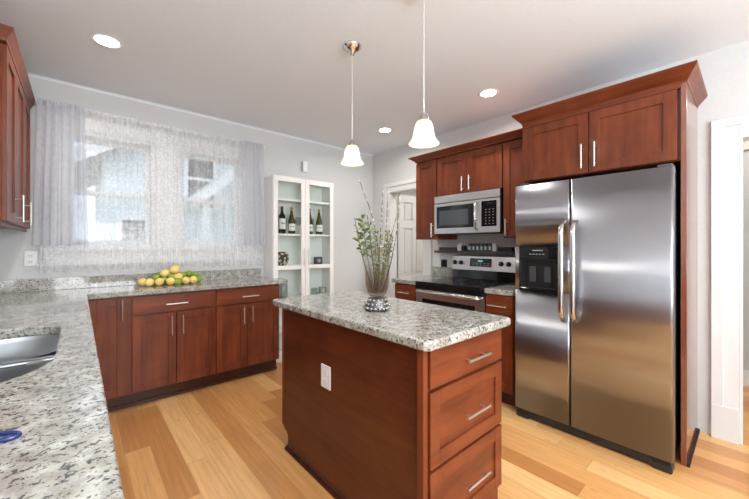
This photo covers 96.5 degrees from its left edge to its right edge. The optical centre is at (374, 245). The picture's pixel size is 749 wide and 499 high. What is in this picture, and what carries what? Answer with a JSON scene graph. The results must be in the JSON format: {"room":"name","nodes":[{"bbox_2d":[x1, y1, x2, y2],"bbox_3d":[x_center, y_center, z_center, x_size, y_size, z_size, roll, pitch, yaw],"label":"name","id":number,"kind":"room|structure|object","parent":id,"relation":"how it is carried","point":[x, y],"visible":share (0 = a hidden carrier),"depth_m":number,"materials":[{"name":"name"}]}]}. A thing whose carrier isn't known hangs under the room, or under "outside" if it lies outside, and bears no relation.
{"room":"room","nodes":[
{"label":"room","id":0,"kind":"room"},
{"bbox_2d":[0,76,415,293],"bbox_3d":[-0.974,-0.017,4.040,5.300,2.550,0.140,0,0,-42],"label":"wall","id":1,"kind":"structure","parent":0,"point":[283,155],"depth_m":3.45,"materials":[{"name":"grey paint"}]},
{"bbox_2d":[24,251,36,265],"bbox_3d":[-2.584,0.098,2.514,0.070,0.110,0.009,0,0,-42],"label":"wall outlet","id":2,"kind":"object","parent":1,"relation":"attached to","point":[30,257],"visible":1,"depth_m":2.51,"materials":[{"name":"white plastic"}]},
{"bbox_2d":[27,254,33,263],"bbox_3d":[-2.582,0.098,2.511,0.034,0.076,0.002,0,0,-42],"label":"socket","id":3,"kind":"object","parent":2,"relation":"attached to","point":[30,257],"depth_m":2.51,"materials":[{"name":"white plastic"}]},
{"bbox_2d":[61,131,155,246],"bbox_3d":[-2.269,-0.460,2.886,0.630,0.945,0.130,0,0,-42],"label":"window","id":4,"kind":"structure","parent":1,"relation":"in","point":[150,205],"depth_m":3.00,"materials":[{"name":"white paint"}]},
{"bbox_2d":[0,268,260,293],"bbox_3d":[-0.879,0.296,1.677,2.101,0.096,3.517,0,0,-42],"label":"backsplash","id":5,"kind":"structure","parent":1,"relation":"attached to","point":[58,283],"depth_m":2.73,"materials":[{"name":"stone"}]},
{"bbox_2d":[36,118,259,266],"bbox_3d":[-1.915,-0.436,3.103,1.730,1.192,0.075,0,0,-42],"label":"trim","id":6,"kind":"structure","parent":1,"relation":"attached to","point":[53,255],"depth_m":3.05,"materials":[{"name":"white paint"}]},
{"bbox_2d":[35,99,264,148],"bbox_3d":[-1.884,-1.077,3.096,1.771,0.036,0.065,0,0,-42],"label":"curtain rod","id":7,"kind":"object","parent":1,"relation":"attached to","point":[90,112],"visible":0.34,"depth_m":3.01,"materials":[{"name":"white metal"}]},
{"bbox_2d":[32,97,87,245],"bbox_3d":[-2.378,-0.543,2.539,0.315,1.088,0.064,0,0,-42],"label":"curtain","id":8,"kind":"object","parent":7,"relation":"hanging from","point":[60,215],"visible":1,"depth_m":2.54,"materials":[{"name":"white fabric"}]},
{"bbox_2d":[40,109,262,272],"bbox_3d":[-1.855,-0.438,3.063,1.724,1.302,0.020,0,0,-42],"label":"lace curtain","id":9,"kind":"object","parent":7,"relation":"hanging from","point":[95,160],"visible":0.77,"depth_m":3.00,"materials":[{"name":"white fabric"}]},
{"bbox_2d":[242,140,264,245],"bbox_3d":[-1.273,-0.543,3.519,0.256,1.088,0.059,0,0,-42],"label":"curtain","id":10,"kind":"object","parent":7,"relation":"hanging from","point":[253,199],"visible":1,"depth_m":3.52,"materials":[{"name":"white fabric"}]},
{"bbox_2d":[27,72,372,155],"bbox_3d":[-1.427,-1.283,3.533,3.750,0.018,0.018,0,0,-42],"label":"cove","id":11,"kind":"object","parent":1,"relation":"attached to","point":[29,74],"visible":1,"depth_m":3.11,"materials":[{"name":"paint"}]},
{"bbox_2d":[176,147,242,246],"bbox_3d":[-1.678,-0.460,3.410,0.630,0.945,0.130,0,0,-42],"label":"window","id":12,"kind":"structure","parent":1,"relation":"in","point":[205,155],"depth_m":3.37,"materials":[{"name":"white paint"}]},
{"bbox_2d":[301,161,307,171],"bbox_3d":[-0.845,-0.953,4.037,0.066,0.122,0.034,0,0,-42],"label":"door chime","id":13,"kind":"object","parent":1,"relation":"attached to","point":[304,165],"visible":1,"depth_m":4.03,"materials":[{"name":"white plastic"}]},
{"bbox_2d":[278,252,288,265],"bbox_3d":[-1.029,0.144,3.725,0.150,0.156,0.150,0,0,-42],"label":"round vase","id":14,"kind":"object","parent":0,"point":[283,257],"visible":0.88,"depth_m":3.67,"materials":[{"name":"ceramic"}]},
{"bbox_2d":[0,0,748,154],"bbox_3d":[1.194,-1.332,1.593,5.300,0.080,6.600,0,0,-42],"label":"ceiling","id":15,"kind":"structure","parent":0,"point":[281,66],"depth_m":2.21,"materials":[{"name":"paint"}]},
{"bbox_2d":[90,33,123,48],"bbox_3d":[-1.688,-1.289,2.112,0.168,0.005,0.168,0,0,-42],"label":"recessed light","id":16,"kind":"object","parent":15,"relation":"in","point":[107,41],"visible":1,"depth_m":2.11,"materials":[{"name":"white plastic"}]},
{"bbox_2d":[340,40,363,166],"bbox_3d":[-0.145,-0.911,2.165,0.154,0.762,0.154,0,0,-42],"label":"pendant lamp","id":17,"kind":"object","parent":15,"relation":"hanging from","point":[351,158],"visible":1,"depth_m":2.13,"materials":[{"name":"white glass"}]},
{"bbox_2d":[377,127,391,132],"bbox_3d":[0.117,-1.289,3.737,0.168,0.005,0.168,0,0,-42],"label":"recessed light","id":18,"kind":"object","parent":15,"relation":"in","point":[382,130],"visible":1,"depth_m":3.74,"materials":[{"name":"white plastic"}]},
{"bbox_2d":[408,0,439,148],"bbox_3d":[0.246,-0.899,1.668,0.154,0.786,0.154,0,0,-42],"label":"pendant lamp","id":19,"kind":"object","parent":15,"relation":"hanging from","point":[423,137],"visible":1,"depth_m":1.65,"materials":[{"name":"white glass"}]},
{"bbox_2d":[420,113,427,119],"bbox_3d":[0.246,-0.639,1.668,0.060,0.044,0.060,0,0,-42],"label":"socket","id":20,"kind":"object","parent":19,"relation":"attached to","point":[423,116],"depth_m":1.65,"materials":[{"name":"silver metal"}]},
{"bbox_2d":[478,89,498,97],"bbox_3d":[0.965,-1.289,2.832,0.168,0.005,0.168,0,0,-42],"label":"recessed light","id":21,"kind":"object","parent":15,"relation":"in","point":[486,93],"visible":1,"depth_m":2.83,"materials":[{"name":"white plastic"}]},
{"bbox_2d":[109,362,748,498],"bbox_3d":[1.194,1.298,1.593,5.300,0.080,6.600,0,0,-42],"label":"floor","id":22,"kind":"structure","parent":0,"point":[227,440],"depth_m":1.98,"materials":[{"name":"brown wood"}]},
{"bbox_2d":[88,296,130,411],"bbox_3d":[-2.099,0.821,2.621,0.274,0.874,0.482,0,0,-42],"label":"base cabinet","id":23,"kind":"object","parent":22,"relation":"on","point":[111,317],"visible":0.7,"depth_m":2.50,"materials":[{"name":"brown wood"}]},
{"bbox_2d":[130,289,214,406],"bbox_3d":[-1.768,0.821,2.914,0.610,0.874,0.482,0,0,-42],"label":"base cabinet","id":24,"kind":"object","parent":22,"relation":"on","point":[173,334],"visible":1,"depth_m":2.75,"materials":[{"name":"brown wood"}]},
{"bbox_2d":[213,284,278,384],"bbox_3d":[-1.314,0.821,3.317,0.604,0.874,0.482,0,0,-42],"label":"base cabinet","id":25,"kind":"object","parent":22,"relation":"on","point":[246,318],"visible":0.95,"depth_m":3.14,"materials":[{"name":"brown wood"}]},
{"bbox_2d":[264,174,333,362],"bbox_3d":[-0.851,0.252,3.871,0.770,2.012,0.269,0,0,-42],"label":"display cabinet","id":26,"kind":"object","parent":22,"relation":"on","point":[302,275],"visible":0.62,"depth_m":3.89,"materials":[{"name":"white paint"}]},
{"bbox_2d":[279,206,285,233],"bbox_3d":[-1.022,-0.284,3.703,0.075,0.303,0.075,0,0,-42],"label":"wine bottle","id":27,"kind":"object","parent":26,"relation":"on","point":[282,219],"visible":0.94,"depth_m":3.67,"materials":[{"name":"black glass"}]},
{"bbox_2d":[288,207,294,233],"bbox_3d":[-0.936,-0.284,3.780,0.080,0.303,0.080,0,0,-42],"label":"wine bottle","id":28,"kind":"object","parent":26,"relation":"on","point":[291,222],"visible":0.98,"depth_m":3.75,"materials":[{"name":"green glass"}]},
{"bbox_2d":[279,292,318,297],"bbox_3d":[-0.868,0.594,3.891,0.728,0.022,0.202,0,0,-42],"label":"shelf","id":29,"kind":"object","parent":26,"relation":"attached to","point":[294,294],"depth_m":3.91,"materials":[{"name":"white paint"}]},
{"bbox_2d":[278,198,328,205],"bbox_3d":[-0.868,-0.506,3.891,0.728,0.022,0.202,0,0,-42],"label":"shelf","id":30,"kind":"object","parent":26,"relation":"attached to","point":[281,201],"depth_m":3.89,"materials":[{"name":"white paint"}]},
{"bbox_2d":[278,233,328,236],"bbox_3d":[-0.868,-0.121,3.891,0.728,0.022,0.202,0,0,-42],"label":"shelf","id":31,"kind":"object","parent":26,"relation":"attached to","point":[279,234],"depth_m":3.90,"materials":[{"name":"white paint"}]},
{"bbox_2d":[309,209,312,233],"bbox_3d":[-0.764,-0.284,3.931,0.080,0.303,0.080,0,0,-42],"label":"wine bottle","id":32,"kind":"object","parent":26,"relation":"on","point":[310,217],"visible":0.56,"depth_m":3.91,"materials":[{"name":"green glass"}]},
{"bbox_2d":[314,257,321,263],"bbox_3d":[-0.679,0.179,4.031,0.094,0.088,0.046,0,0,-42],"label":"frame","id":33,"kind":"object","parent":26,"relation":"on","point":[317,260],"visible":0.79,"depth_m":4.01,"materials":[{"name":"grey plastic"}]},
{"bbox_2d":[316,209,322,234],"bbox_3d":[-0.665,-0.284,4.019,0.080,0.303,0.080,0,0,-42],"label":"wine bottle","id":34,"kind":"object","parent":26,"relation":"on","point":[319,226],"visible":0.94,"depth_m":3.99,"materials":[{"name":"green glass"}]},
{"bbox_2d":[319,288,325,293],"bbox_3d":[-0.630,0.540,4.051,0.090,0.085,0.090,0,0,-42],"label":"candle jar","id":35,"kind":"object","parent":26,"relation":"on","point":[321,290],"visible":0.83,"depth_m":4.02,"materials":[{"name":"green glass"}]},
{"bbox_2d":[282,308,500,498],"bbox_3d":[0.014,0.821,1.836,0.560,0.874,1.226,0,0,-42],"label":"base cabinet","id":36,"kind":"object","parent":22,"relation":"on","point":[366,416],"visible":0.91,"depth_m":1.48,"materials":[{"name":"brown wood"}]},
{"bbox_2d":[323,368,326,384],"bbox_3d":[-0.258,0.684,1.746,0.002,0.081,0.034,0,0,-42],"label":"socket","id":37,"kind":"object","parent":36,"relation":"attached to","point":[324,369],"depth_m":1.75,"materials":[{"name":"white plastic"}]},
{"bbox_2d":[321,363,330,390],"bbox_3d":[-0.255,0.685,1.748,0.006,0.120,0.085,0,0,-42],"label":"outlet","id":38,"kind":"object","parent":36,"relation":"attached to","point":[325,367],"depth_m":1.74,"materials":[{"name":"white plastic"}]},
{"bbox_2d":[273,291,509,351],"bbox_3d":[0.001,0.364,1.884,0.640,0.040,1.290,0,0,-42],"label":"countertop","id":39,"kind":"structure","parent":36,"relation":"on","point":[425,327],"depth_m":1.60,"materials":[{"name":"stone"}]},
{"bbox_2d":[363,247,390,311],"bbox_3d":[0.013,0.167,1.789,0.166,0.353,0.166,0,0,-42],"label":"vase","id":40,"kind":"object","parent":39,"relation":"on","point":[373,303],"visible":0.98,"depth_m":1.74,"materials":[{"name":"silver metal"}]},
{"bbox_2d":[352,225,372,290],"bbox_3d":[-0.069,0.068,1.786,0.096,0.363,0.088,0,0,-42],"label":"leafy sprig","id":41,"kind":"object","parent":40,"relation":"in","point":[356,226],"visible":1,"depth_m":1.78,"materials":[{"name":"green plant"}]},
{"bbox_2d":[355,215,374,291],"bbox_3d":[-0.048,0.042,1.791,0.093,0.414,0.072,0,0,-28],"label":"leafy sprig","id":42,"kind":"object","parent":40,"relation":"in","point":[360,224],"visible":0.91,"depth_m":1.79,"materials":[{"name":"green plant"}]},
{"bbox_2d":[358,180,378,291],"bbox_3d":[-0.032,-0.054,1.805,0.112,0.606,0.016,0,0,7],"label":"branch","id":43,"kind":"object","parent":40,"relation":"in","point":[358,180],"visible":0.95,"depth_m":1.80,"materials":[{"name":"brown"}]},
{"bbox_2d":[366,213,376,291],"bbox_3d":[-0.016,0.038,1.774,0.058,0.421,0.012,0,0,-13],"label":"branch","id":44,"kind":"object","parent":40,"relation":"in","point":[367,213],"visible":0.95,"depth_m":1.77,"materials":[{"name":"brown"}]},
{"bbox_2d":[366,221,376,289],"bbox_3d":[-0.012,0.058,1.759,0.070,0.382,0.072,0,0,-1],"label":"leafy sprig","id":45,"kind":"object","parent":40,"relation":"in","point":[367,225],"visible":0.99,"depth_m":1.77,"materials":[{"name":"green plant"}]},
{"bbox_2d":[373,230,378,288],"bbox_3d":[0.007,0.078,1.818,0.061,0.341,0.055,0,0,-42],"label":"leafy sprig","id":46,"kind":"object","parent":40,"relation":"in","point":[376,264],"visible":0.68,"depth_m":1.81,"materials":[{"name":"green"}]},
{"bbox_2d":[376,235,383,291],"bbox_3d":[0.027,0.097,1.771,0.058,0.303,0.053,0,0,-42],"label":"leafy sprig","id":47,"kind":"object","parent":40,"relation":"in","point":[380,246],"visible":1,"depth_m":1.77,"materials":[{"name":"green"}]},
{"bbox_2d":[378,191,382,289],"bbox_3d":[0.034,-0.025,1.810,0.038,0.547,0.014,0,0,-42],"label":"branch","id":48,"kind":"object","parent":40,"relation":"in","point":[382,191],"visible":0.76,"depth_m":1.81,"materials":[{"name":"brown"}]},
{"bbox_2d":[380,191,388,291],"bbox_3d":[0.053,-0.019,1.776,0.052,0.536,0.015,0,0,14],"label":"branch","id":49,"kind":"object","parent":40,"relation":"in","point":[388,191],"visible":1,"depth_m":1.77,"materials":[{"name":"brown"}]},
{"bbox_2d":[380,230,389,288],"bbox_3d":[0.056,0.082,1.788,0.070,0.334,0.044,0,0,15],"label":"leafy sprig","id":50,"kind":"object","parent":40,"relation":"in","point":[387,238],"visible":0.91,"depth_m":1.79,"materials":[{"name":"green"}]},
{"bbox_2d":[381,234,394,289],"bbox_3d":[0.075,0.094,1.803,0.081,0.310,0.050,0,0,13],"label":"leafy sprig","id":51,"kind":"object","parent":40,"relation":"in","point":[392,240],"visible":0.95,"depth_m":1.80,"materials":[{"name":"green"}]},
{"bbox_2d":[381,216,396,291],"bbox_3d":[0.078,0.043,1.810,0.091,0.411,0.012,0,0,-14],"label":"branch","id":52,"kind":"object","parent":40,"relation":"in","point":[396,216],"visible":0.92,"depth_m":1.81,"materials":[{"name":"brown"}]},
{"bbox_2d":[382,193,399,291],"bbox_3d":[0.089,-0.016,1.789,0.099,0.532,0.013,0,0,1],"label":"branch","id":53,"kind":"object","parent":40,"relation":"in","point":[399,193],"visible":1,"depth_m":1.79,"materials":[{"name":"brown"}]},
{"bbox_2d":[395,283,416,300],"bbox_3d":[0.546,0.821,3.590,0.712,0.874,0.300,0,0,-42],"label":"base cabinet","id":54,"kind":"object","parent":22,"relation":"on","point":[402,291],"visible":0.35,"depth_m":3.37,"materials":[{"name":"brown wood"}]},
{"bbox_2d":[392,266,452,284],"bbox_3d":[0.545,0.315,3.607,0.691,0.138,0.333,0,0,-42],"label":"countertop","id":55,"kind":"structure","parent":54,"relation":"on","point":[437,272],"depth_m":3.73,"materials":[{"name":"stone"}]},
{"bbox_2d":[414,255,514,312],"bbox_3d":[0.878,0.679,3.182,0.753,1.158,0.720,0,0,-42],"label":"range","id":56,"kind":"object","parent":22,"relation":"on","point":[472,274],"visible":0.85,"depth_m":3.15,"materials":[{"name":"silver metal"}]},
{"bbox_2d":[416,277,514,289],"bbox_3d":[0.861,0.351,3.168,0.610,0.023,0.720,0,0,-42],"label":"cooktop","id":57,"kind":"object","parent":56,"relation":"in","point":[450,283],"depth_m":3.09,"materials":[{"name":"black glass"}]},
{"bbox_2d":[486,293,516,407],"bbox_3d":[1.214,0.821,2.836,0.712,0.874,0.235,0,0,-42],"label":"base cabinet","id":58,"kind":"object","parent":22,"relation":"on","point":[502,305],"visible":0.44,"depth_m":2.58,"materials":[{"name":"brown wood"}]},
{"bbox_2d":[484,284,514,295],"bbox_3d":[1.224,0.315,2.842,0.691,0.138,0.240,0,0,-42],"label":"countertop","id":59,"kind":"structure","parent":58,"relation":"on","point":[507,290],"depth_m":2.64,"materials":[{"name":"stone"}]},
{"bbox_2d":[515,163,680,474],"bbox_3d":[1.560,0.402,2.350,0.748,1.712,0.882,0,0,-42],"label":"refrigerator","id":60,"kind":"object","parent":22,"relation":"on","point":[598,258],"visible":0.98,"depth_m":2.06,"materials":[{"name":"grey metal"}]},
{"bbox_2d":[512,60,707,467],"bbox_3d":[1.643,0.125,2.412,0.634,2.266,1.039,0,0,-42],"label":"tall cabinet","id":61,"kind":"object","parent":22,"relation":"on","point":[649,121],"visible":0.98,"depth_m":2.10,"materials":[{"name":"brown wood"}]},
{"bbox_3d":[-1.441,0.821,1.192,0.614,0.874,3.495,0,0,-42],"label":"cabinet","id":62,"kind":"object","parent":22,"relation":"on","visible":0},
{"bbox_2d":[0,268,287,498],"bbox_3d":[-0.843,0.316,1.709,2.196,0.136,3.517,0,0,-42],"label":"countertop","id":63,"kind":"structure","parent":62,"relation":"on","point":[65,448],"depth_m":0.79,"materials":[{"name":"grey stone"}]},
{"bbox_2d":[0,430,21,442],"bbox_3d":[-0.752,0.340,0.558,0.237,0.008,0.102,0,0,-2],"label":"scissors","id":64,"kind":"object","parent":63,"relation":"on","point":[15,433],"visible":1,"depth_m":0.60,"materials":[{"name":"blue plastic"}]},
{"bbox_2d":[0,335,58,381],"bbox_3d":[-1.291,0.493,1.061,0.425,0.214,0.790,0,0,-42],"label":"sink","id":65,"kind":"object","parent":63,"relation":"in","point":[20,356],"visible":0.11,"depth_m":1.39,"materials":[{"name":"silver metal"}]},
{"bbox_2d":[137,278,145,285],"bbox_3d":[-1.970,0.310,2.842,0.069,0.067,0.071,0,0,44],"label":"lemon","id":66,"kind":"object","parent":63,"relation":"on","point":[141,282],"visible":0.73,"depth_m":2.82,"materials":[{"name":"yellow food"}]},
{"bbox_2d":[145,278,153,285],"bbox_3d":[-1.900,0.310,2.826,0.071,0.066,0.069,0,0,-42],"label":"lemon","id":67,"kind":"object","parent":63,"relation":"on","point":[149,282],"visible":1,"depth_m":2.80,"materials":[{"name":"yellow food"}]},
{"bbox_2d":[151,274,158,280],"bbox_3d":[-1.900,0.278,2.899,0.060,0.059,0.060,0,0,-29],"label":"lime","id":68,"kind":"object","parent":63,"relation":"on","point":[154,277],"visible":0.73,"depth_m":2.88,"materials":[{"name":"green food"}]},
{"bbox_2d":[155,278,163,285],"bbox_3d":[-1.842,0.310,2.864,0.069,0.066,0.071,0,0,-13],"label":"lemon","id":69,"kind":"object","parent":63,"relation":"on","point":[159,281],"visible":1,"depth_m":2.84,"materials":[{"name":"yellow food"}]},
{"bbox_2d":[166,277,174,284],"bbox_3d":[-1.779,0.310,2.919,0.071,0.067,0.070,0,0,-25],"label":"lemon","id":70,"kind":"object","parent":63,"relation":"on","point":[170,281],"visible":1,"depth_m":2.90,"materials":[{"name":"yellow food"}]},
{"bbox_2d":[175,278,181,284],"bbox_3d":[-1.729,0.314,2.950,0.060,0.058,0.060,0,0,-13],"label":"lime","id":71,"kind":"object","parent":63,"relation":"on","point":[178,281],"visible":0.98,"depth_m":2.93,"materials":[{"name":"green food"}]},
{"bbox_2d":[174,273,182,278],"bbox_3d":[-1.751,0.278,2.984,0.069,0.067,0.071,0,0,-45],"label":"lemon","id":72,"kind":"object","parent":71,"relation":"on","point":[177,275],"visible":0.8,"depth_m":2.96,"materials":[{"name":"yellow food"}]},
{"bbox_2d":[182,277,189,283],"bbox_3d":[-1.688,0.310,2.994,0.071,0.067,0.069,0,0,25],"label":"lemon","id":73,"kind":"object","parent":63,"relation":"on","point":[185,280],"visible":0.98,"depth_m":2.97,"materials":[{"name":"yellow food"}]},
{"bbox_2d":[186,270,192,276],"bbox_3d":[-1.718,0.258,3.100,0.060,0.058,0.060,0,0,-43],"label":"lime","id":74,"kind":"object","parent":63,"relation":"on","point":[189,273],"visible":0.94,"depth_m":3.08,"materials":[{"name":"green food"}]},
{"bbox_2d":[190,276,196,282],"bbox_3d":[-1.651,0.310,3.047,0.071,0.066,0.070,0,0,15],"label":"lemon","id":75,"kind":"object","parent":63,"relation":"on","point":[193,279],"visible":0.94,"depth_m":3.02,"materials":[{"name":"yellow food"}]},
{"bbox_2d":[197,276,202,282],"bbox_3d":[-1.631,0.314,3.111,0.059,0.059,0.060,0,0,1],"label":"lime","id":76,"kind":"object","parent":63,"relation":"on","point":[199,278],"visible":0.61,"depth_m":3.09,"materials":[{"name":"green food"}]},
{"bbox_3d":[-1.846,0.298,2.928,0.065,0.058,0.059,-6,-7,31],"label":"lime","id":77,"kind":"object","parent":63,"relation":"on","visible":0},
{"bbox_2d":[160,269,169,276],"bbox_3d":[-1.848,0.241,2.953,0.069,0.067,0.071,0,0,-11],"label":"lemon","id":78,"kind":"object","parent":77,"relation":"on","point":[165,272],"visible":0.99,"depth_m":2.93,"materials":[{"name":"yellow food"}]},
{"bbox_3d":[-1.803,0.276,2.979,0.059,0.058,0.065,3,-5,25],"label":"lime","id":79,"kind":"object","parent":63,"relation":"on","visible":0},
{"bbox_2d":[170,265,179,272],"bbox_3d":[-1.793,0.212,3.007,0.079,0.075,0.078,0,0,-17],"label":"lemon","id":80,"kind":"object","parent":79,"relation":"on","point":[175,268],"visible":0.98,"depth_m":2.98,"materials":[{"name":"yellow food"}]},
{"bbox_2d":[372,40,748,434],"bbox_3d":[2.171,-0.017,2.391,0.120,2.550,6.500,0,0,-42],"label":"wall","id":81,"kind":"structure","parent":0,"point":[725,71],"depth_m":2.26,"materials":[{"name":"grey paint"}]},
{"bbox_2d":[383,178,431,297],"bbox_3d":[0.445,0.213,4.315,0.153,2.090,0.820,0,0,-42],"label":"trim","id":82,"kind":"structure","parent":81,"relation":"attached to","point":[395,188],"depth_m":4.51,"materials":[{"name":"white paint"}]},
{"bbox_2d":[398,194,422,277],"bbox_3d":[0.569,0.272,4.741,0.600,1.948,0.097,0,0,-42],"label":"door","id":83,"kind":"structure","parent":81,"relation":"in","point":[410,249],"depth_m":4.68,"materials":[{"name":"white paint"}]},
{"bbox_2d":[416,159,456,239],"bbox_3d":[0.671,-0.487,3.683,0.404,0.840,0.287,0,0,-42],"label":"upper cabinet","id":84,"kind":"object","parent":81,"relation":"attached to","point":[426,172],"visible":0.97,"depth_m":3.59,"materials":[{"name":"brown wood"}]},
{"bbox_2d":[432,266,452,275],"bbox_3d":[0.798,0.295,3.828,0.020,0.098,0.328,0,0,-42],"label":"backsplash","id":85,"kind":"structure","parent":81,"relation":"attached to","point":[443,271],"depth_m":3.83,"materials":[{"name":"stone"}]},
{"bbox_2d":[441,259,446,266],"bbox_3d":[0.798,0.201,3.838,0.014,0.085,0.077,0,0,-42],"label":"outlet","id":86,"kind":"object","parent":81,"relation":"attached to","point":[443,261],"visible":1,"depth_m":3.83,"materials":[{"name":"black plastic"}]},
{"bbox_2d":[437,143,503,196],"bbox_3d":[1.005,-0.707,3.305,0.404,0.400,0.715,0,0,-42],"label":"upper cabinet","id":87,"kind":"object","parent":81,"relation":"attached to","point":[481,169],"visible":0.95,"depth_m":3.16,"materials":[{"name":"brown wood"}]},
{"bbox_2d":[408,128,522,162],"bbox_3d":[0.952,-0.936,3.350,0.424,0.056,1.277,0,0,-42],"label":"crown molding","id":88,"kind":"structure","parent":87,"relation":"on","point":[518,133],"depth_m":3.13,"materials":[{"name":"brown wood"}]},
{"bbox_2d":[434,188,502,234],"bbox_3d":[0.984,-0.309,3.310,0.429,0.387,0.719,0,0,-42],"label":"microwave","id":89,"kind":"object","parent":87,"relation":"attached to","point":[478,212],"visible":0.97,"depth_m":3.16,"materials":[{"name":"silver metal"}]},
{"bbox_2d":[434,250,514,253],"bbox_3d":[1.030,0.061,3.495,0.117,0.037,0.925,0,0,-42],"label":"wall shelf","id":90,"kind":"object","parent":81,"relation":"attached to","point":[435,251],"visible":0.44,"depth_m":3.38,"materials":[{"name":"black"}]},
{"bbox_2d":[439,247,456,250],"bbox_3d":[0.831,0.036,3.722,0.070,0.036,0.220,0,0,-42],"label":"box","id":91,"kind":"object","parent":90,"relation":"on","point":[440,248],"visible":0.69,"depth_m":3.69,"materials":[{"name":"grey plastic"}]},
{"bbox_2d":[457,244,462,250],"bbox_3d":[0.919,0.016,3.607,0.044,0.076,0.044,0,0,-42],"label":"canister","id":92,"kind":"object","parent":90,"relation":"on","point":[459,246],"visible":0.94,"depth_m":3.59,"materials":[{"name":"white plastic"}]},
{"bbox_2d":[492,243,497,250],"bbox_3d":[1.190,0.016,3.301,0.044,0.076,0.044,0,0,-42],"label":"canister","id":93,"kind":"object","parent":90,"relation":"on","point":[494,245],"visible":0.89,"depth_m":3.28,"materials":[{"name":"white plastic"}]},
{"bbox_2d":[497,247,514,250],"bbox_3d":[1.268,0.034,3.224,0.065,0.040,0.145,0,0,-42],"label":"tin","id":94,"kind":"object","parent":90,"relation":"on","point":[498,248],"visible":0.84,"depth_m":3.19,"materials":[{"name":"black metal"}]},
{"bbox_2d":[503,138,522,237],"bbox_3d":[1.329,-0.487,2.940,0.404,0.840,0.254,0,0,-42],"label":"upper cabinet","id":95,"kind":"object","parent":81,"relation":"attached to","point":[512,150],"visible":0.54,"depth_m":2.88,"materials":[{"name":"brown wood"}]},
{"bbox_2d":[711,114,748,444],"bbox_3d":[2.655,0.218,1.821,0.153,2.080,1.155,0,0,-42],"label":"trim","id":96,"kind":"structure","parent":81,"relation":"attached to","point":[728,135],"depth_m":2.16,"materials":[{"name":"white paint"}]},
{"bbox_2d":[743,150,748,369],"bbox_3d":[3.140,-0.017,3.317,0.100,2.550,6.600,0,0,-42],"label":"wall","id":97,"kind":"structure","parent":0,"point":[745,152],"depth_m":3.01,"materials":[{"name":"grey paint"}]},
{"bbox_2d":[743,369,748,385],"bbox_3d":[3.893,1.188,2.380,0.016,0.140,4.000,0,0,-42],"label":"baseboard","id":98,"kind":"structure","parent":97,"relation":"attached to","point":[745,372],"depth_m":3.00,"materials":[{"name":"white paint"}]},
{"bbox_2d":[743,141,748,149],"bbox_3d":[3.891,-1.077,2.379,0.020,0.430,4.000,0,0,-42],"label":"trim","id":99,"kind":"structure","parent":97,"relation":"attached to","point":[745,144],"depth_m":3.00,"materials":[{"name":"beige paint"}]},
{"bbox_3d":[-0.759,-0.017,-0.138,0.120,2.550,6.600,0,0,-42],"label":"wall","id":100,"kind":"structure","parent":0,"visible":0},
{"bbox_2d":[0,23,35,231],"bbox_3d":[-2.285,-0.588,1.958,0.368,0.971,1.148,0,0,-42],"label":"upper cabinet","id":101,"kind":"object","parent":100,"relation":"attached to","point":[17,99],"visible":1,"depth_m":1.87,"materials":[{"name":"brown wood"}]},
{"label":"outside","id":102,"kind":"structure","parent":0,"visible":0},
{"bbox_3d":[-6.663,1.908,11.291,23.000,0.100,18.260,0,0,-42],"label":"ground","id":103,"kind":"structure","parent":102,"visible":0},
{"bbox_2d":[85,143,233,240],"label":"window","id":104,"kind":"structure","parent":103,"relation":"on","point":[130,185],"depth_m":6.54,"materials":[{"name":"grey"}]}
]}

